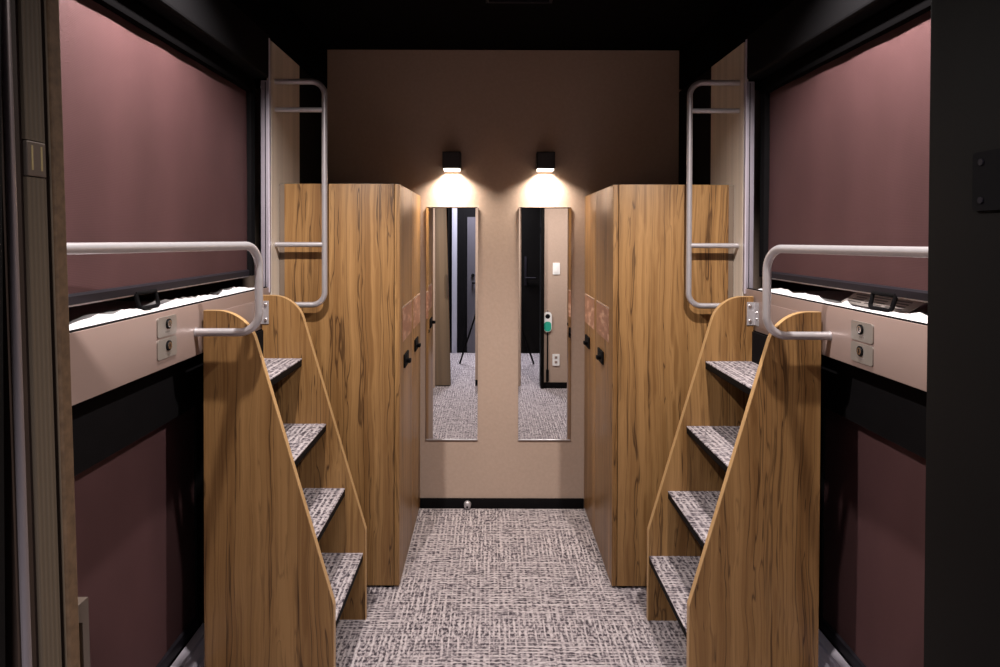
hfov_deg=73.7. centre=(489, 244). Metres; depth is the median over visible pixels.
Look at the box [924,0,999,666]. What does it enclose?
door frame
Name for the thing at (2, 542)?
door frame
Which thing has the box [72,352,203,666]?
roller blind
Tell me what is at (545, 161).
wall lamp
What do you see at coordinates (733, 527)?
stairs
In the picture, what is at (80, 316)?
mattress
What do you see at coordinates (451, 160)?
wall lamp
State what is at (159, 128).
roller blind
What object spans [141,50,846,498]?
wall
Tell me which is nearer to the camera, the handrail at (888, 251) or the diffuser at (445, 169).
the handrail at (888, 251)
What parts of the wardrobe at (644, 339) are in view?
door, door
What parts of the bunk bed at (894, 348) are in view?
panel, partition panel, post, step panel, panel, lock plate, lock plate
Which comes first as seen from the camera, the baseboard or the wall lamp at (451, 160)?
the wall lamp at (451, 160)
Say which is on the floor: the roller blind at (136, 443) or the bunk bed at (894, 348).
the bunk bed at (894, 348)
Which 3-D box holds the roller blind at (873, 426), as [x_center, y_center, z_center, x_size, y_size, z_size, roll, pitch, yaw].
[1.182,0.870,1.591,0.075,1.016,1.620,0,1,0]
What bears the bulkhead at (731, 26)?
attached to the ceiling
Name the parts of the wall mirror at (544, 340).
rail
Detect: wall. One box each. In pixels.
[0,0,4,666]
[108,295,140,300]
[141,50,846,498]
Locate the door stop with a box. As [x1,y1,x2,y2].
[464,500,470,508]
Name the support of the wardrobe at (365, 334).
on the floor
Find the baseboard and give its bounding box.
[420,498,583,508]
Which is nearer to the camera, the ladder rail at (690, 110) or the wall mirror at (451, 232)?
the ladder rail at (690, 110)
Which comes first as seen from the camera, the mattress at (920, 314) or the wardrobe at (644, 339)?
the mattress at (920, 314)
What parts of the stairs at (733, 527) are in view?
panel, panel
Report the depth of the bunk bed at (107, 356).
2.35 m
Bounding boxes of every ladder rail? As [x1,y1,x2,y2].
[274,79,327,307]
[686,80,739,308]
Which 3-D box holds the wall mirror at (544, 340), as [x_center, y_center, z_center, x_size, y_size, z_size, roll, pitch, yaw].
[0.310,0.450,3.780,0.296,1.324,0.012,0,1,0]
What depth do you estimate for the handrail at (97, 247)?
1.84 m
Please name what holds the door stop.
on the floor
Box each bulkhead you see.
[230,0,326,88]
[679,0,793,89]
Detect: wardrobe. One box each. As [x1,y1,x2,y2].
[279,184,420,587]
[583,185,733,587]
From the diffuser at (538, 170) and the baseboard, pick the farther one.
the baseboard
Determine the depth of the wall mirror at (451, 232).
3.78 m
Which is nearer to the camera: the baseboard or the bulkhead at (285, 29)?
the bulkhead at (285, 29)
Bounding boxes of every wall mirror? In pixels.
[426,207,477,440]
[518,207,570,440]
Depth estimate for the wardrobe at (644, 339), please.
2.92 m
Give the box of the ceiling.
[284,0,729,50]
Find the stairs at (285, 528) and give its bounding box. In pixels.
[203,295,366,666]
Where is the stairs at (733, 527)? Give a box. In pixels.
[647,296,820,666]
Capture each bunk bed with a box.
[69,0,321,666]
[678,0,926,666]
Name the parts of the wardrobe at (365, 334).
door, door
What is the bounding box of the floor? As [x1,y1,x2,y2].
[336,508,686,666]
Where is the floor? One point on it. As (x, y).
(477, 587)
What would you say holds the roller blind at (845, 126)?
attached to the bunk bed at (894, 348)
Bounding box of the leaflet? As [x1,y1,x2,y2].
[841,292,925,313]
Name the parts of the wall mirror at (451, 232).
rail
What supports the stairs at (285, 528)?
on the floor
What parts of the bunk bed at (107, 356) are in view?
lock plate, lock plate, panel, panel, step panel, post, partition panel, panel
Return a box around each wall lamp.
[442,151,460,171]
[536,152,554,171]
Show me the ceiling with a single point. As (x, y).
(655, 25)
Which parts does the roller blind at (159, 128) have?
pull handle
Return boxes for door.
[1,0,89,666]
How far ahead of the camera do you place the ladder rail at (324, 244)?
2.85 m
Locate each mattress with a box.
[69,287,254,329]
[758,288,927,322]
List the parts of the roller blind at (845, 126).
pull handle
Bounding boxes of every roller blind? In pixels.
[59,0,255,310]
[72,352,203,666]
[759,0,930,312]
[819,354,926,666]
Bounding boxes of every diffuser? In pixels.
[444,168,459,171]
[537,169,553,171]
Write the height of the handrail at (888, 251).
0.304 m
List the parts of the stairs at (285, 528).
panel, panel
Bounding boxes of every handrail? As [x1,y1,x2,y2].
[67,242,262,336]
[762,245,927,340]

